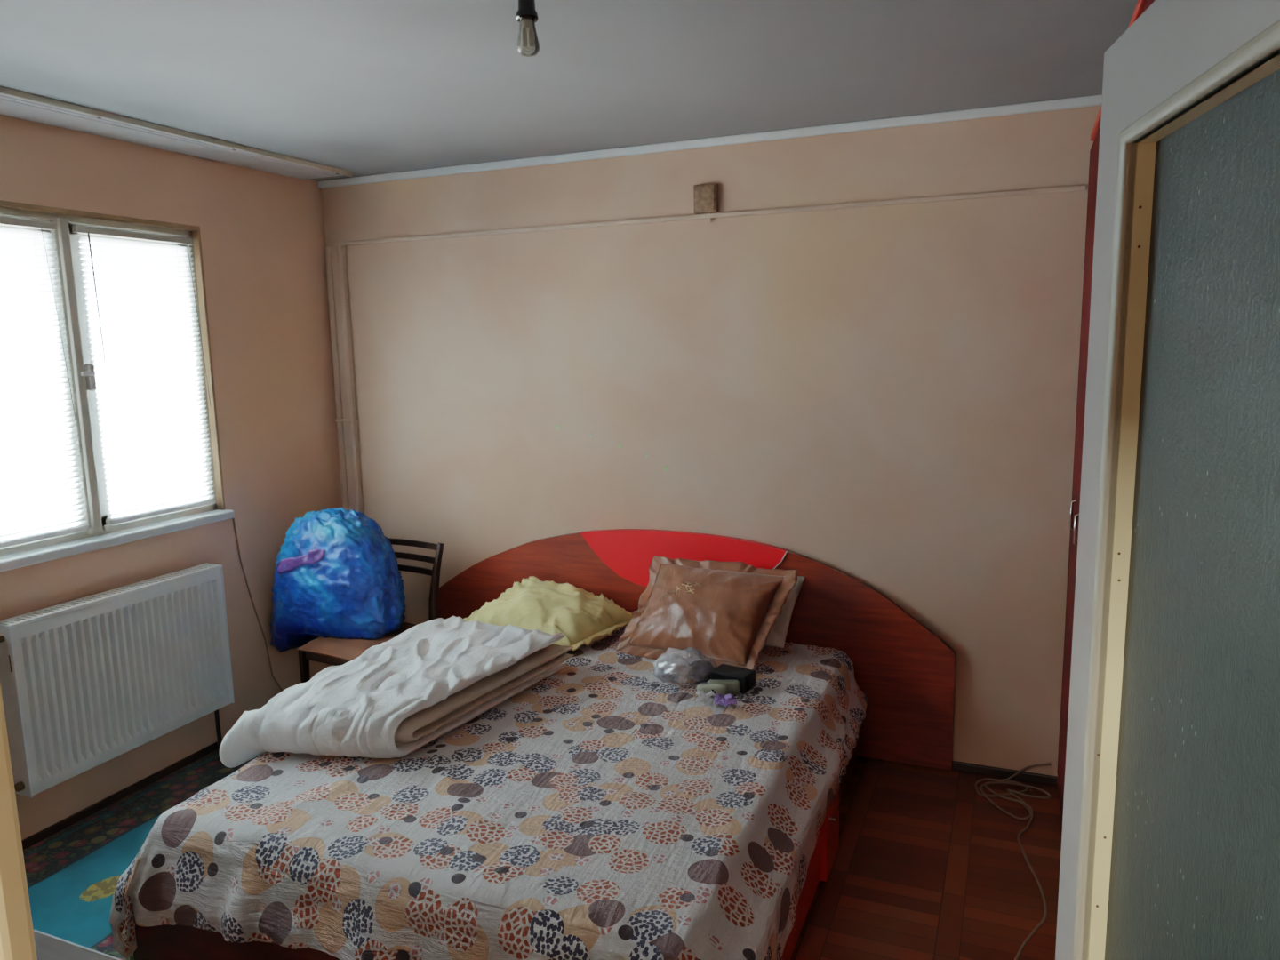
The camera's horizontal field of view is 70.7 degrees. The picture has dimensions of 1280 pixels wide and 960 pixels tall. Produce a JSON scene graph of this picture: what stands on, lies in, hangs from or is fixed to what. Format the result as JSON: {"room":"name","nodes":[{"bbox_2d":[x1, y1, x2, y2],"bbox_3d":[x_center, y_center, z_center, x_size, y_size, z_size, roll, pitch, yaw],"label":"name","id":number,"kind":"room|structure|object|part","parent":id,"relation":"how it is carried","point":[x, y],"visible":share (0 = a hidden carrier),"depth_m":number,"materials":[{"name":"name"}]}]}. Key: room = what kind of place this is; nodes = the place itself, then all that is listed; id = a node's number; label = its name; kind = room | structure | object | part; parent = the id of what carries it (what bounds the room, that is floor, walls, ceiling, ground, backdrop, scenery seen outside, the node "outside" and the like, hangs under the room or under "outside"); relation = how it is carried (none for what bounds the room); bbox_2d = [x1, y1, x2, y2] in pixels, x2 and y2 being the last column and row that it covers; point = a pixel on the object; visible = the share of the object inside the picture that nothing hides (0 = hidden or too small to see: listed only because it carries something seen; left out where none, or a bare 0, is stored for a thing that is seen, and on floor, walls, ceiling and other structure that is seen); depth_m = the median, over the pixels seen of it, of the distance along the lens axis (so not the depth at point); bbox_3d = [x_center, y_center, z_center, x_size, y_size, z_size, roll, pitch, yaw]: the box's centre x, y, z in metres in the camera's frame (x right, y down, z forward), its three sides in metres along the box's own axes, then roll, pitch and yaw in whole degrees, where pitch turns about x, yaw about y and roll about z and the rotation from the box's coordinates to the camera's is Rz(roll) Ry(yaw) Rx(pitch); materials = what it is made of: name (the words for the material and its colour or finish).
{"room":"bedroom","nodes":[
{"label":"bedroom","id":0,"kind":"room"},
{"bbox_2d":[0,114,343,839],"bbox_3d":[-2.270,0.051,3.040,0.100,2.550,3.540,2,9,22],"label":"wall","id":1,"kind":"structure","parent":0,"point":[263,237],"depth_m":4.00,"materials":[{"name":"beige paint"}]},
{"bbox_2d":[0,200,234,572],"bbox_3d":[-2.207,-0.321,3.095,0.145,1.248,1.797,2,9,22],"label":"window","id":2,"kind":"structure","parent":1,"relation":"in","point":[100,535],"depth_m":3.40,"materials":[{"name":"white paint"}]},
{"bbox_3d":[-2.237,-0.334,3.110,0.047,1.140,0.525,2,9,22],"label":"sash","id":3,"kind":"part","parent":2,"relation":"part of","materials":[{"name":"white plastic"}]},
{"bbox_2d":[0,216,89,548],"bbox_3d":[-2.187,-0.331,3.091,0.036,1.122,0.509,2,9,22],"label":"blind","id":4,"kind":"object","parent":2,"relation":"attached to","point":[4,220],"visible":1,"depth_m":3.20,"materials":[{"name":"white paint"}]},
{"bbox_3d":[-2.201,-0.872,3.010,0.028,0.026,0.509,2,9,22],"label":"head rail","id":5,"kind":"part","parent":4,"relation":"part of","materials":[{"name":"white paint"}]},
{"bbox_3d":[-2.179,0.214,3.176,0.024,0.020,0.505,2,9,22],"label":"rail","id":6,"kind":"part","parent":4,"relation":"part of","materials":[{"name":"white plastic"}]},
{"bbox_3d":[-2.126,-0.347,3.247,0.028,1.090,0.001,2,9,22],"label":"ladder cord","id":7,"kind":"part","parent":4,"relation":"part of","materials":[{"name":"white fabric"}]},
{"bbox_3d":[-2.095,-0.557,3.256,0.003,0.680,0.048,2,9,22],"label":"pull cord","id":8,"kind":"part","parent":4,"relation":"part of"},
{"bbox_3d":[-2.071,-0.384,3.380,0.036,0.100,0.054,2,9,22],"label":"handle","id":9,"kind":"part","parent":2,"relation":"part of","materials":[{"name":"white plastic"}]},
{"bbox_3d":[-2.195,0.277,3.186,0.145,0.038,1.797,2,9,22],"label":"sill","id":10,"kind":"part","parent":2,"relation":"part of","materials":[{"name":"white plastic"}]},
{"bbox_3d":[-2.012,-0.420,3.643,0.047,1.140,0.525,2,9,22],"label":"sash","id":11,"kind":"part","parent":2,"relation":"part of","materials":[{"name":"white plastic"}]},
{"bbox_2d":[72,224,216,525],"bbox_3d":[-1.960,-0.417,3.630,0.036,1.122,0.521,2,9,22],"label":"blind","id":12,"kind":"object","parent":2,"relation":"attached to","point":[114,320],"visible":1,"depth_m":3.61,"materials":[{"name":"white paint"}]},
{"bbox_3d":[-2.030,-0.384,3.475,0.028,1.090,0.001,2,9,22],"label":"ladder cord","id":13,"kind":"part","parent":12,"relation":"part of","materials":[{"name":"white fabric"}]},
{"bbox_3d":[-1.976,-0.959,3.545,0.028,0.026,0.512,2,9,22],"label":"head rail","id":14,"kind":"part","parent":12,"relation":"part of","materials":[{"name":"white paint"}]},
{"bbox_3d":[-1.954,0.128,3.711,0.024,0.020,0.508,2,9,22],"label":"rail","id":15,"kind":"part","parent":12,"relation":"part of","materials":[{"name":"white plastic"}]},
{"bbox_3d":[-1.900,-0.434,3.783,0.028,1.090,0.001,2,9,22],"label":"ladder cord","id":16,"kind":"part","parent":12,"relation":"part of","materials":[{"name":"white fabric"}]},
{"bbox_3d":[-1.861,-0.646,3.812,0.003,0.680,0.048,2,9,22],"label":"pull cord","id":17,"kind":"part","parent":12,"relation":"part of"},
{"bbox_2d":[0,562,234,797],"bbox_3d":[-1.992,0.834,3.498,0.122,0.833,0.958,2,9,22],"label":"radiator","id":18,"kind":"object","parent":1,"relation":"attached to","point":[87,682],"visible":0.99,"depth_m":3.38,"materials":[{"name":"white metal"}]},
{"bbox_2d":[0,562,221,629],"bbox_3d":[-1.981,0.428,3.440,0.090,0.014,0.880,2,9,22],"label":"grille","id":19,"kind":"object","parent":18,"relation":"attached to","point":[36,619],"depth_m":3.37,"materials":[{"name":"white metal"}]},
{"bbox_2d":[21,738,223,849],"bbox_3d":[-2.172,1.289,3.257,0.014,0.034,3.406,2,9,22],"label":"baseboard","id":20,"kind":"structure","parent":1,"relation":"attached to","point":[87,812],"depth_m":3.53,"materials":[{"name":"brown wood"}]},
{"bbox_2d":[232,518,283,690],"bbox_3d":[-1.736,0.619,4.233,0.012,0.954,0.326,3,10,24],"label":"cable","id":21,"kind":"object","parent":1,"relation":"attached to","point":[234,523],"visible":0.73,"depth_m":4.14,"materials":[{"name":"black plastic"}]},
{"bbox_2d":[23,749,1062,959],"bbox_3d":[-0.605,1.559,1.726,4.300,0.100,5.500,2,9,22],"label":"floor","id":22,"kind":"structure","parent":0,"point":[925,867],"depth_m":2.96,"materials":[{"name":"brown wood"}]},
{"bbox_2d":[32,928,121,959],"bbox_3d":[-1.317,1.206,1.409,1.500,0.721,0.678,2,9,22],"label":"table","id":23,"kind":"object","parent":22,"relation":"on","point":[48,947],"visible":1,"depth_m":1.56,"materials":[{"name":"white wood"}]},
{"bbox_2d":[23,750,257,959],"bbox_3d":[-1.575,1.268,3.393,0.950,0.010,2.520,2,9,22],"label":"rug","id":24,"kind":"object","parent":22,"relation":"on","point":[73,875],"visible":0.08,"depth_m":3.13,"materials":[{"name":"teal carpet"}]},
{"bbox_2d":[296,537,444,683],"bbox_3d":[-1.201,0.726,4.120,0.416,0.830,0.552,4,10,29],"label":"wooden chair","id":25,"kind":"object","parent":24,"relation":"on","point":[329,650],"visible":0.45,"depth_m":4.00,"materials":[{"name":"brown wood"}]},
{"bbox_3d":[-1.486,0.954,4.029,0.036,0.414,0.036,4,10,29],"label":"leg","id":26,"kind":"part","parent":25,"relation":"part of","materials":[{"name":"brown wood"}]},
{"bbox_2d":[269,506,406,652],"bbox_3d":[-1.376,0.460,4.122,0.647,0.684,0.372,2,9,22],"label":"sack","id":27,"kind":"object","parent":25,"relation":"on","point":[337,574],"visible":1,"depth_m":3.98,"materials":[{"name":"plastic"}]},
{"bbox_3d":[-1.226,0.709,4.075,0.410,0.038,0.455,4,10,29],"label":"seat","id":28,"kind":"part","parent":25,"relation":"part of","materials":[{"name":"brown wood"}]},
{"bbox_3d":[-1.216,0.739,4.095,0.400,0.065,0.450,4,10,29],"label":"seat frame","id":29,"kind":"part","parent":25,"relation":"part of","materials":[{"name":"brown wood"}]},
{"bbox_3d":[-0.940,0.705,4.220,0.032,0.830,0.109,4,10,31],"label":"leg","id":30,"kind":"part","parent":25,"relation":"part of","materials":[{"name":"brown wood"}]},
{"bbox_2d":[132,528,955,959],"bbox_3d":[-0.284,0.819,3.122,2.476,0.904,2.060,2,9,22],"label":"double bed","id":31,"kind":"object","parent":22,"relation":"on","point":[906,673],"visible":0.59,"depth_m":3.71,"materials":[{"name":"brown wood"}]},
{"bbox_3d":[-0.642,1.274,2.233,1.730,0.288,0.030,2,9,22],"label":"footboard","id":32,"kind":"part","parent":31,"relation":"part of","materials":[{"name":"red laminate"}]},
{"bbox_2d":[108,624,867,959],"bbox_3d":[-0.270,1.030,3.067,1.856,0.456,2.095,2,9,22],"label":"bedspread","id":33,"kind":"object","parent":31,"relation":"on","point":[600,810],"visible":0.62,"depth_m":2.43,"materials":[{"name":"fabric"}]},
{"bbox_2d":[219,616,573,767],"bbox_3d":[-0.821,0.787,3.234,0.802,0.323,1.132,2,9,22],"label":"duvet","id":34,"kind":"object","parent":33,"relation":"on","point":[405,692],"visible":1,"depth_m":2.98,"materials":[{"name":"white fabric"}]},
{"bbox_2d":[463,576,631,653],"bbox_3d":[-0.410,0.569,3.944,0.738,0.230,0.405,4,10,29],"label":"pillow","id":35,"kind":"object","parent":33,"relation":"on","point":[582,617],"visible":0.76,"depth_m":3.85,"materials":[{"name":"fabric"}]},
{"bbox_2d":[653,647,714,685],"bbox_3d":[0.168,0.703,3.398,0.242,0.142,0.200,2,9,22],"label":"clear plastic bag","id":36,"kind":"object","parent":33,"relation":"on","point":[671,664],"visible":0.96,"depth_m":3.35,"materials":[{"name":"clear plastic"}]},
{"bbox_2d":[696,689,715,702],"bbox_3d":[0.231,0.761,3.180,0.075,0.040,0.072,2,9,22],"label":"tissue","id":37,"kind":"object","parent":33,"relation":"on","point":[702,697],"visible":1,"depth_m":3.17,"materials":[{"name":"white paper"}]},
{"bbox_2d":[616,555,798,670],"bbox_3d":[0.261,0.532,3.658,0.688,0.365,0.322,4,10,29],"label":"cushion","id":38,"kind":"object","parent":33,"relation":"on","point":[727,612],"visible":0.95,"depth_m":3.60,"materials":[{"name":"brown fabric"}]},
{"bbox_2d":[696,684,727,696],"bbox_3d":[0.260,0.757,3.245,0.110,0.044,0.033,-1,9,3],"label":"box","id":39,"kind":"object","parent":33,"relation":"on","point":[719,689],"visible":0.61,"depth_m":3.23,"materials":[{"name":"grey plastic"}]},
{"bbox_2d":[707,680,739,694],"bbox_3d":[0.302,0.749,3.267,0.116,0.051,0.032,-1,9,3],"label":"box","id":40,"kind":"object","parent":33,"relation":"on","point":[733,685],"visible":0.66,"depth_m":3.25,"materials":[{"name":"grey plastic"}]},
{"bbox_2d":[712,693,736,706],"bbox_3d":[0.297,0.768,3.147,0.073,0.045,0.096,-3,9,-13],"label":"tissue","id":41,"kind":"object","parent":33,"relation":"on","point":[726,700],"visible":1,"depth_m":3.14,"materials":[{"name":"purple paper"}]},
{"bbox_2d":[711,664,755,693],"bbox_3d":[0.352,0.733,3.330,0.163,0.063,0.090,5,11,34],"label":"case","id":42,"kind":"object","parent":33,"relation":"on","point":[746,677],"visible":0.88,"depth_m":3.30,"materials":[{"name":"plastic"}]},
{"bbox_2d":[765,576,804,647],"bbox_3d":[0.384,0.521,3.754,0.569,0.261,0.195,2,9,22],"label":"pillow","id":43,"kind":"object","parent":33,"relation":"on","point":[777,636],"visible":0.13,"depth_m":3.64,"materials":[{"name":"fabric"}]},
{"bbox_3d":[0.106,0.671,4.048,2.476,0.902,0.027,2,9,22],"label":"headboard","id":44,"kind":"part","parent":31,"relation":"part of","materials":[{"name":"brown wood"}]},
{"bbox_3d":[0.573,0.349,3.780,0.090,0.114,0.005,2,9,22],"label":"inlay trim","id":45,"kind":"part","parent":31,"relation":"part of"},
{"bbox_3d":[0.390,1.178,2.477,0.030,0.363,1.295,2,9,22],"label":"red panel","id":46,"kind":"part","parent":31,"relation":"part of","materials":[{"name":"laminate"}]},
{"bbox_3d":[0.622,1.099,2.973,0.033,0.360,0.210,2,9,22],"label":"red corner post","id":47,"kind":"part","parent":31,"relation":"part of","materials":[{"name":"laminate"}]},
{"bbox_3d":[0.749,1.066,3.411,0.030,0.288,0.757,2,9,22],"label":"rail","id":48,"kind":"part","parent":31,"relation":"part of","materials":[{"name":"red laminate"}]},
{"bbox_2d":[974,762,1051,959],"bbox_3d":[1.146,1.258,2.787,0.274,0.104,1.671,2,9,22],"label":"cable","id":49,"kind":"object","parent":22,"relation":"on","point":[1005,780],"visible":1,"depth_m":3.40,"materials":[{"name":"grey plastic"}]},
{"bbox_2d":[1056,0,1155,825],"bbox_3d":[1.499,0.139,2.384,0.593,2.425,1.834,2,9,22],"label":"wardrobe","id":50,"kind":"object","parent":22,"relation":"on","point":[1141,5],"visible":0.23,"depth_m":3.08,"materials":[{"name":"red laminate"}]},
{"bbox_3d":[1.492,0.121,3.114,0.020,0.109,0.010,2,9,22],"label":"handle","id":51,"kind":"part","parent":50,"relation":"part of","materials":[{"name":"silver metal"}]},
{"bbox_3d":[1.394,0.158,2.882,0.020,0.109,0.010,2,9,22],"label":"handle","id":52,"kind":"part","parent":50,"relation":"part of","materials":[{"name":"silver metal"}]},
{"bbox_3d":[1.516,0.024,3.115,0.019,2.310,0.452,2,9,22],"label":"door","id":53,"kind":"part","parent":50,"relation":"part of","materials":[{"name":"red laminate"}]},
{"bbox_3d":[1.483,-1.047,2.200,0.576,0.025,1.834,2,9,22],"label":"cornice","id":54,"kind":"part","parent":50,"relation":"part of","materials":[{"name":"orange laminate"}]},
{"bbox_3d":[0.991,0.225,1.871,0.019,2.310,0.452,2,9,22],"label":"door","id":55,"kind":"part","parent":50,"relation":"part of","materials":[{"name":"red laminate"}]},
{"bbox_2d":[0,0,1137,181],"bbox_3d":[-0.657,-1.060,1.326,4.300,0.100,5.500,2,9,22],"label":"ceiling","id":56,"kind":"structure","parent":0,"point":[360,87],"depth_m":2.66,"materials":[{"name":"white paint"}]},
{"bbox_2d":[0,86,352,179],"bbox_3d":[-2.095,-1.192,2.787,0.294,0.022,3.237,2,9,22],"label":"rail","id":57,"kind":"object","parent":56,"relation":"attached to","point":[13,103],"visible":1,"depth_m":3.36,"materials":[{"name":"white paint"}]},
{"bbox_2d":[515,0,539,56],"bbox_3d":[-0.248,-1.027,1.982,0.070,0.181,0.069,2,9,22],"label":"pendant lamp","id":58,"kind":"object","parent":56,"relation":"hanging from","point":[526,14],"visible":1,"depth_m":1.98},
{"bbox_2d":[515,0,538,22],"bbox_3d":[-0.249,-1.044,1.979,0.050,0.071,0.050,2,9,22],"label":"socket","id":59,"kind":"object","parent":58,"relation":"attached to","point":[526,12],"depth_m":1.97,"materials":[{"name":"black plastic"}]},
{"bbox_3d":[-0.247,-0.978,1.990,0.051,0.082,0.051,2,9,22],"label":"bulb","id":60,"kind":"part","parent":58,"relation":"part of","materials":[{"name":"clear glass"}]},
{"bbox_2d":[321,105,1100,775],"bbox_3d":[0.387,-0.140,3.942,4.300,2.550,0.200,2,9,22],"label":"wall","id":61,"kind":"structure","parent":0,"point":[883,396],"depth_m":3.70,"materials":[{"name":"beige paint"}]},
{"bbox_2d":[324,244,364,513],"bbox_3d":[-1.479,-0.062,4.607,0.116,2.210,0.044,2,9,22],"label":"trim","id":62,"kind":"structure","parent":61,"relation":"attached to","point":[336,260],"depth_m":4.53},
{"bbox_2d":[693,183,718,221],"bbox_3d":[0.269,-1.137,3.705,0.100,0.147,0.028,2,9,22],"label":"wall box","id":63,"kind":"object","parent":61,"relation":"attached to","point":[705,196],"visible":1,"depth_m":3.69,"materials":[{"name":"beige plastic"}]},
{"bbox_2d":[327,184,1086,246],"bbox_3d":[0.012,-1.097,3.827,3.380,0.018,0.016,2,9,22],"label":"trim","id":64,"kind":"structure","parent":61,"relation":"attached to","point":[1079,188],"depth_m":3.66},
{"bbox_2d":[317,94,1102,188],"bbox_3d":[0.272,-1.369,3.667,4.000,0.032,0.028,2,9,22],"label":"trim","id":65,"kind":"structure","parent":61,"relation":"attached to","point":[1092,100],"depth_m":3.60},
{"bbox_2d":[952,760,1058,785],"bbox_3d":[0.325,1.116,4.053,4.000,0.036,0.014,2,9,22],"label":"baseboard","id":66,"kind":"structure","parent":61,"relation":"attached to","point":[973,768],"depth_m":3.58,"materials":[{"name":"brown wood"}]},
{"bbox_3d":[-1.034,0.384,0.697,4.000,2.550,0.120,2,9,22],"label":"wall","id":67,"kind":"structure","parent":0,"visible":0},
{"bbox_2d":[0,682,37,959],"bbox_3d":[-0.048,0.649,0.321,0.780,2.100,0.163,2,9,22],"label":"trim","id":68,"kind":"structure","parent":67,"relation":"attached to","point":[17,939],"depth_m":0.43,"materials":[{"name":"beige paint"}]},
{"bbox_2d":[1055,0,1279,959],"bbox_3d":[0.394,0.639,0.629,0.042,1.990,0.745,1,9,12],"label":"door","id":69,"kind":"structure","parent":67,"relation":"in","point":[1171,835],"depth_m":0.69,"materials":[{"name":"white paint"}]}
]}

